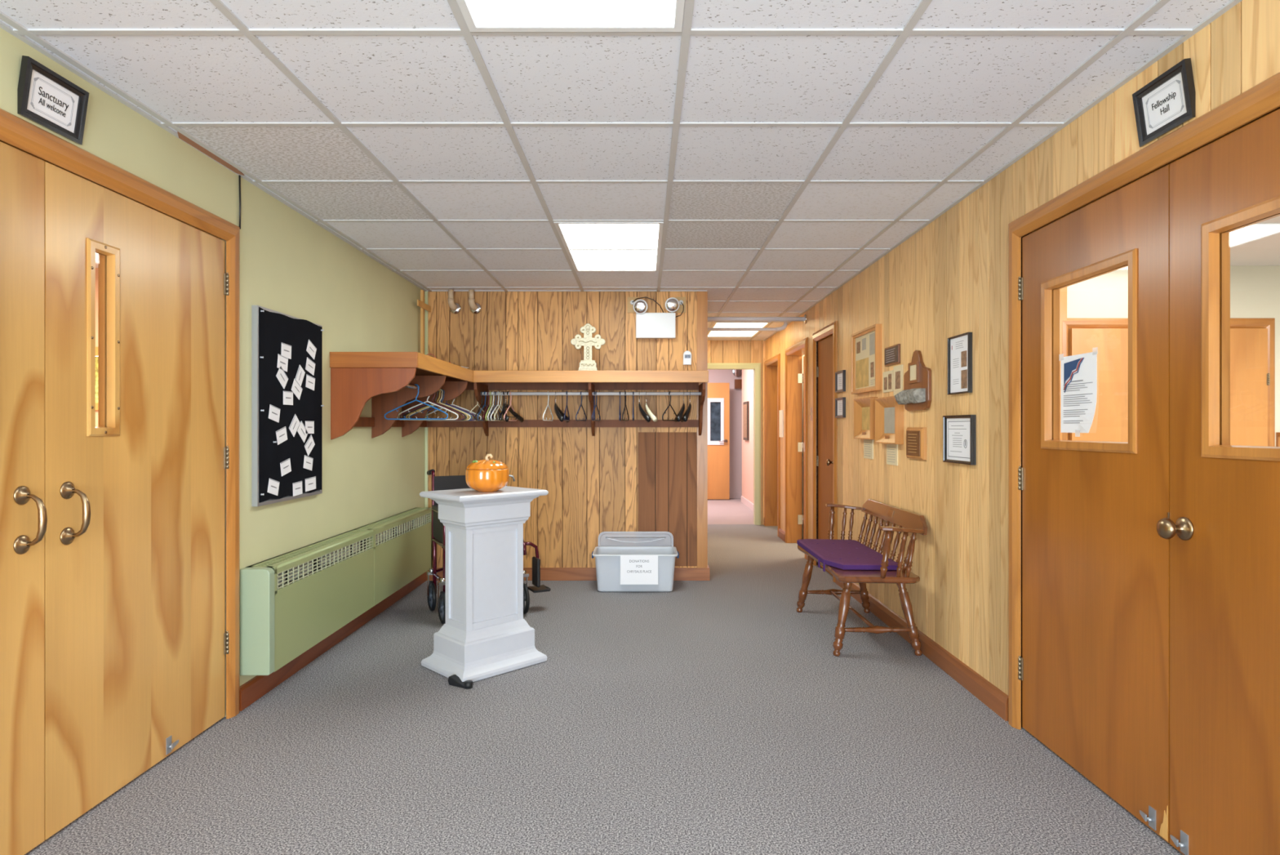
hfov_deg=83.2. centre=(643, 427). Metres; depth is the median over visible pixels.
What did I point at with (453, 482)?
wheelchair
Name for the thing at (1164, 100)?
print
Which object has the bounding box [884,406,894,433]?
print
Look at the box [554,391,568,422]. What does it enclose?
hanger
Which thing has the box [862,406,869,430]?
print
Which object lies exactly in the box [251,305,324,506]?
bulletin board
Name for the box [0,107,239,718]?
trim
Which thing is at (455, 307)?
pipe
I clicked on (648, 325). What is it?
emergency light
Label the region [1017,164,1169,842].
door
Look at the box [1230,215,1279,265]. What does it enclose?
ceiling
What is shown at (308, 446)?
name card
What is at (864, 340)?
print
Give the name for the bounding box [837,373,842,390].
print
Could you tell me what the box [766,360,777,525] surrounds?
door
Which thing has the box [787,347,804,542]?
door
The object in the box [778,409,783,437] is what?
card
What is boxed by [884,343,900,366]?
memorial plaque
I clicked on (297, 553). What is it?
grille
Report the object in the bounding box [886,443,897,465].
card
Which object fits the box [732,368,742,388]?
exit light
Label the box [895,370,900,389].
picture
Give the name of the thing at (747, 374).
wall
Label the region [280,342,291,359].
name card
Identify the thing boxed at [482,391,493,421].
hanger
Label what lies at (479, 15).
recessed light
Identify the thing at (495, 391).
hanger
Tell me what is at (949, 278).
wall
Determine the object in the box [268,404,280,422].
name card
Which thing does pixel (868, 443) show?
card
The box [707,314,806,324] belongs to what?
ceiling pipe
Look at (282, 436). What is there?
name card
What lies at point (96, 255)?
ceiling
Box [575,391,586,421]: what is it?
hanger
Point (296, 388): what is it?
name card
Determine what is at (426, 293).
trim
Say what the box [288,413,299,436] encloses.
name card
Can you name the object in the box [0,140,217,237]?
trim
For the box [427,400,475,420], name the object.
hanger
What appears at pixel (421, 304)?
cross
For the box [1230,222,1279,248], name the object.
recessed light
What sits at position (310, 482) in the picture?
name card
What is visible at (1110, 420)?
door
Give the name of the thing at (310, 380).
name card
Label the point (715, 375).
wall
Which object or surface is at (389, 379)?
coat rack
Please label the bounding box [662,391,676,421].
hanger
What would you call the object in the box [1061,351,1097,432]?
notice
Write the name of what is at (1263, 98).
trim
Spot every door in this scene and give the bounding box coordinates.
[0,141,47,854]
[44,161,228,839]
[707,382,729,498]
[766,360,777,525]
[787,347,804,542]
[816,335,832,575]
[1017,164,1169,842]
[1068,328,1128,441]
[1156,108,1279,854]
[1230,328,1270,446]
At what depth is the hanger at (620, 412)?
5.47 m
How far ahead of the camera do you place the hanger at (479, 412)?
5.50 m
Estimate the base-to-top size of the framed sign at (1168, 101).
0.165 m
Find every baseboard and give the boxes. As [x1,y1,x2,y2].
[240,571,426,711]
[426,564,710,580]
[729,492,753,511]
[763,518,1008,720]
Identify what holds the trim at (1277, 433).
attached to the wall at (1255, 290)
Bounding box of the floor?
[24,497,1182,854]
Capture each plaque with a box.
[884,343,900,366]
[894,350,931,410]
[906,427,926,459]
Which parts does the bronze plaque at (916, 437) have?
bronze plate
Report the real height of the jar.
0.193 m
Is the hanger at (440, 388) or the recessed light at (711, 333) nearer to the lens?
the hanger at (440, 388)
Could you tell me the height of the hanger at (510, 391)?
0.228 m
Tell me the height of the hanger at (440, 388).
0.228 m
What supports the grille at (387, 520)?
attached to the heater
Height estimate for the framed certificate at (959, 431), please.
0.232 m
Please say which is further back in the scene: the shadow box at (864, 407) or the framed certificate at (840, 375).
the framed certificate at (840, 375)
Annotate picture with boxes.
[743,404,746,437]
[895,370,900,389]
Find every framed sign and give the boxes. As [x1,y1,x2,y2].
[17,55,88,144]
[1132,57,1195,146]
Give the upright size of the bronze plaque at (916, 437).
0.176 m
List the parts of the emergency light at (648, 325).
plate, plate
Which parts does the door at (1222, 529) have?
knob, window moulding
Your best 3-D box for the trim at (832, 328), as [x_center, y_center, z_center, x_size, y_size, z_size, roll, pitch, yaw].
[1.522,0.191,6.093,0.022,2.075,0.785,0,0,0]
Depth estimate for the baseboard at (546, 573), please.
5.78 m
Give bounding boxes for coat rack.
[329,351,708,439]
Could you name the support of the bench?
on the floor
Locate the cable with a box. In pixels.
[238,174,240,229]
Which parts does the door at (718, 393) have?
glass pane, window moulding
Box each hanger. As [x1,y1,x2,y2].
[384,383,448,419]
[396,395,458,420]
[400,392,464,420]
[402,391,466,420]
[405,389,468,420]
[408,388,471,420]
[409,388,472,420]
[425,398,481,421]
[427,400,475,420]
[466,401,487,421]
[475,391,487,421]
[476,391,492,421]
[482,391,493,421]
[484,391,495,421]
[487,391,498,421]
[489,391,501,421]
[490,391,502,421]
[493,391,502,421]
[498,391,516,421]
[500,391,505,421]
[502,391,523,422]
[503,391,516,421]
[542,391,553,421]
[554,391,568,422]
[564,391,569,421]
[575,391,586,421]
[591,391,600,421]
[593,391,595,421]
[618,391,621,421]
[622,391,629,421]
[632,391,634,421]
[638,391,650,422]
[645,391,657,422]
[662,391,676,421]
[674,391,684,422]
[680,391,691,422]
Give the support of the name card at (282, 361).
attached to the bulletin board
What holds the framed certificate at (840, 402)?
attached to the wall at (949, 278)
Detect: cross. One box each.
[417,289,431,354]
[570,323,605,370]
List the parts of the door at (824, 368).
knob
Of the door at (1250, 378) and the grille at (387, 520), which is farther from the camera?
the door at (1250, 378)
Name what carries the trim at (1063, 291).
attached to the wall at (1255, 290)
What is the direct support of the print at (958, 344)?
attached to the framed notice at (959, 346)
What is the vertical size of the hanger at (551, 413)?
0.228 m
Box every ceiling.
[0,0,1241,340]
[95,253,97,267]
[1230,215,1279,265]
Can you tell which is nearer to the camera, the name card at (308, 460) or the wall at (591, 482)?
the name card at (308, 460)
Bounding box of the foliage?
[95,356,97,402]
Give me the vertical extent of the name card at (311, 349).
0.098 m
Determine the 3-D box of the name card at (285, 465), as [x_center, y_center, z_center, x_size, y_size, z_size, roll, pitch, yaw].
[-1.729,0.192,3.482,0.003,0.084,0.106,0,0,0]
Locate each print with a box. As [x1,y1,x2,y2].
[26,69,79,133]
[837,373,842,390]
[837,400,842,415]
[855,330,875,389]
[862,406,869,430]
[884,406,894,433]
[946,417,969,461]
[950,334,967,392]
[1142,72,1186,134]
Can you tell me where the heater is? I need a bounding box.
[240,506,432,675]
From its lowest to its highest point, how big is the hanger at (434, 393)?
0.228 m
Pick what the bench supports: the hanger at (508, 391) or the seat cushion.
the seat cushion
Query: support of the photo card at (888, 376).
attached to the wall at (949, 278)
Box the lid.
[598,531,673,546]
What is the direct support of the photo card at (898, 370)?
attached to the wall at (949, 278)
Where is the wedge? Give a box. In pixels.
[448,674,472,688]
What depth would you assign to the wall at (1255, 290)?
5.62 m
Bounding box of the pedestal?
[419,485,548,682]
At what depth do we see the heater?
3.67 m
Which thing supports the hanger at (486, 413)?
hanging from the coat rack
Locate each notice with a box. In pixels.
[620,555,657,584]
[947,332,972,394]
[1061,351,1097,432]
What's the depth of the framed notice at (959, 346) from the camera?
3.47 m
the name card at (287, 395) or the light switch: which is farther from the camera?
the light switch
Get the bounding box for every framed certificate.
[835,369,845,392]
[835,396,845,417]
[942,414,976,464]
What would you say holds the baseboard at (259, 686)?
attached to the wall at (291, 264)
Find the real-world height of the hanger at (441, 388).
0.228 m
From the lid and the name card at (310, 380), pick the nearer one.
the name card at (310, 380)
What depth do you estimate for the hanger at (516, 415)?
5.58 m
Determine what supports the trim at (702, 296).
attached to the wall at (591, 482)
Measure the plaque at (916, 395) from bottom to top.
0.337 m
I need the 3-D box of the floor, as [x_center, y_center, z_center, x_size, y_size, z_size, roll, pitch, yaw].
[0.550,1.278,5.050,4.900,0.100,15.300,0,0,0]
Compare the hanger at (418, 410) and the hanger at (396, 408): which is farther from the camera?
the hanger at (418, 410)
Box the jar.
[465,453,508,492]
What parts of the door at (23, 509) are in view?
pull handle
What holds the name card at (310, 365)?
attached to the bulletin board
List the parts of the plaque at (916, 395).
label frame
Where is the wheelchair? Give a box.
[426,469,551,623]
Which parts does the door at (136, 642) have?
pull handle, window moulding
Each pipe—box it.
[447,288,461,314]
[468,288,481,314]
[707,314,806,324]
[707,320,787,331]
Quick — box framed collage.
[851,324,881,394]
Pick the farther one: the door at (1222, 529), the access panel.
the access panel
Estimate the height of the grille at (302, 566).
0.080 m
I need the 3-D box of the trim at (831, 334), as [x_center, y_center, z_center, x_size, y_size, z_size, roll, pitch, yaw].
[1.603,0.223,6.093,0.100,2.010,0.655,0,0,0]
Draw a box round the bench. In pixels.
[796,498,927,656]
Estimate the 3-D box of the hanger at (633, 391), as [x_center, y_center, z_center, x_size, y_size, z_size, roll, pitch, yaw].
[-0.079,-0.164,5.520,0.009,0.228,0.409,0,0,0]
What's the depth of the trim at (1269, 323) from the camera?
5.60 m
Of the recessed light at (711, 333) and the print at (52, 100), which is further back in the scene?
the recessed light at (711, 333)
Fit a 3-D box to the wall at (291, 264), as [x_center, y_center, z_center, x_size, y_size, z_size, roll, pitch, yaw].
[-1.825,0.057,1.670,0.130,2.342,8.540,0,0,0]
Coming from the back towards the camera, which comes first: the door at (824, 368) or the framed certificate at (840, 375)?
the door at (824, 368)
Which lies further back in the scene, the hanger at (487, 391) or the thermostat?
the thermostat
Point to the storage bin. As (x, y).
(607, 558)
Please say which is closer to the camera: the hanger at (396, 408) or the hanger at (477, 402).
the hanger at (396, 408)
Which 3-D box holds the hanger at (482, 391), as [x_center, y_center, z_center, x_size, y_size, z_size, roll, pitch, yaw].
[-1.240,-0.164,5.520,0.009,0.228,0.409,0,0,0]
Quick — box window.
[95,346,97,409]
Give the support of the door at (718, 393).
in the wall at (715, 375)
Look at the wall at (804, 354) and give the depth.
7.90 m
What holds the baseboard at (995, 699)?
attached to the wall at (949, 278)
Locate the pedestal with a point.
(485, 633)
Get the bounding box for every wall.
[0,27,424,716]
[95,267,742,492]
[428,291,697,567]
[707,340,764,524]
[742,368,753,503]
[764,0,1279,727]
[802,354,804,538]
[1066,265,1279,446]
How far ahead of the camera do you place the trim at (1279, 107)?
2.13 m
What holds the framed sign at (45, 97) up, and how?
attached to the wall at (291, 264)
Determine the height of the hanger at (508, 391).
0.228 m
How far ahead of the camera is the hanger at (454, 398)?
5.50 m
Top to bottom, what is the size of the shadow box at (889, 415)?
0.286 m
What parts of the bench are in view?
leg, arm post, leg, arm, seat, leg, arm post, brass plate, crest rail, arm, leg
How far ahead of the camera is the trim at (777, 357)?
8.56 m
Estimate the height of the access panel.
1.080 m
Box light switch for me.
[809,407,812,420]
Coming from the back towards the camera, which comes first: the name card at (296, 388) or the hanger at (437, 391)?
the hanger at (437, 391)
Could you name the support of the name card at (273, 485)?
attached to the bulletin board
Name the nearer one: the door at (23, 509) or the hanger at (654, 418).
the door at (23, 509)
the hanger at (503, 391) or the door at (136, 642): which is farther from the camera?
the hanger at (503, 391)
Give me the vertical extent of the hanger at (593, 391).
0.228 m
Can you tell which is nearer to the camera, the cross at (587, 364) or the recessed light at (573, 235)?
the recessed light at (573, 235)
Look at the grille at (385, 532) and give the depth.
4.89 m
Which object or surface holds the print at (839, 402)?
attached to the framed certificate at (840, 402)
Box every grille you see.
[258,529,364,565]
[276,535,372,590]
[360,507,425,528]
[375,511,431,545]
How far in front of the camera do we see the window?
7.97 m
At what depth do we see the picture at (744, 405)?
11.27 m
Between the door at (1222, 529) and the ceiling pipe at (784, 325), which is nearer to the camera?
the door at (1222, 529)
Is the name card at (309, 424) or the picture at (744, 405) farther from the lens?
the picture at (744, 405)
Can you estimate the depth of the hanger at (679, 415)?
5.40 m
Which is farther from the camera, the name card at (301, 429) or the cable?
the name card at (301, 429)
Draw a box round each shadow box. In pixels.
[853,396,877,439]
[875,395,903,444]
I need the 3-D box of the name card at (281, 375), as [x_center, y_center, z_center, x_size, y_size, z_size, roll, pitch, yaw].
[-1.729,-0.240,3.448,0.003,0.110,0.115,0,0,0]
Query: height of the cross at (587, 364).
0.378 m
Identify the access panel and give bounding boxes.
[638,431,697,565]
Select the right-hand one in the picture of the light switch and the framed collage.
the framed collage
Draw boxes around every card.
[266,478,279,495]
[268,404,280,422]
[275,365,288,388]
[275,426,287,444]
[276,353,288,371]
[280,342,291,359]
[280,457,291,475]
[283,391,293,404]
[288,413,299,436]
[291,378,302,399]
[293,480,302,496]
[295,364,305,386]
[297,420,307,442]
[302,454,313,470]
[304,434,315,455]
[305,356,315,375]
[305,373,315,390]
[305,420,314,433]
[305,475,315,491]
[306,339,316,359]
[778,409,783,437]
[863,439,873,458]
[883,369,893,392]
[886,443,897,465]
[893,364,903,395]
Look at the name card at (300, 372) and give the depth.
3.62 m
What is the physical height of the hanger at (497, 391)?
0.228 m
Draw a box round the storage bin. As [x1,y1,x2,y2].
[591,546,679,591]
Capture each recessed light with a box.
[456,0,684,31]
[553,222,663,271]
[707,322,770,337]
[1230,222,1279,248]
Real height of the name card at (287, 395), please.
0.066 m
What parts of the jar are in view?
lid, stem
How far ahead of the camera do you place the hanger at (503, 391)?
5.50 m
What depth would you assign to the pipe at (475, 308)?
5.73 m
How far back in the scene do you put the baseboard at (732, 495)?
11.72 m
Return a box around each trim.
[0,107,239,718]
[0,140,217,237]
[424,291,428,506]
[697,291,707,568]
[707,362,760,524]
[764,353,780,536]
[785,337,808,558]
[812,320,837,582]
[817,333,832,342]
[1008,71,1279,729]
[1029,106,1279,233]
[1059,286,1066,439]
[1062,318,1275,446]
[1275,431,1279,446]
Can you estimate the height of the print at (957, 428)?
0.210 m
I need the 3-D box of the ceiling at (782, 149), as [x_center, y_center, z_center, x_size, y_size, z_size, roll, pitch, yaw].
[-0.120,-1.144,3.353,3.560,0.101,11.947,0,0,0]
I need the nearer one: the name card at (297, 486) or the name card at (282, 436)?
the name card at (282, 436)
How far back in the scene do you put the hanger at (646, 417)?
5.37 m
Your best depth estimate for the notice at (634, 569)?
5.32 m
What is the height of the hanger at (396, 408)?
0.228 m
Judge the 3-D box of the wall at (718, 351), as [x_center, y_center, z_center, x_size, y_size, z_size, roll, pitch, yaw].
[1.025,0.057,9.150,1.250,2.342,0.100,0,0,0]
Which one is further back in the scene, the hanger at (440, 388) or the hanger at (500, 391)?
the hanger at (500, 391)
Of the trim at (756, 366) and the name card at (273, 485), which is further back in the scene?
the trim at (756, 366)
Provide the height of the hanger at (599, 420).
0.228 m
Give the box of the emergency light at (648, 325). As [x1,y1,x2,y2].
[627,296,685,338]
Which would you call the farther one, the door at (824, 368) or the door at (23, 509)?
the door at (824, 368)
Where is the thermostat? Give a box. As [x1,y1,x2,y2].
[683,351,691,364]
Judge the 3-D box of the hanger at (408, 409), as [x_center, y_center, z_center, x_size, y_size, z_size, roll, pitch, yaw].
[-1.460,-0.164,4.860,0.439,0.228,0.010,0,0,7]
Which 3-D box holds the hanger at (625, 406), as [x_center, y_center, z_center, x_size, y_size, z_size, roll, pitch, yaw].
[-0.139,-0.164,5.520,0.009,0.228,0.409,0,0,5]
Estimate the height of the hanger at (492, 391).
0.228 m
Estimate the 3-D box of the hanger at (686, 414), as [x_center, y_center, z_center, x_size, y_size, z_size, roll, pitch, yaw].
[0.326,-0.158,5.520,0.070,0.235,0.400,0,0,0]
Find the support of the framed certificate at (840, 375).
attached to the wall at (949, 278)
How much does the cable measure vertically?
0.232 m
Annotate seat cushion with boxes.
[796,538,897,571]
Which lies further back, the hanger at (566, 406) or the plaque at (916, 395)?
the hanger at (566, 406)
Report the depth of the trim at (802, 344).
6.74 m

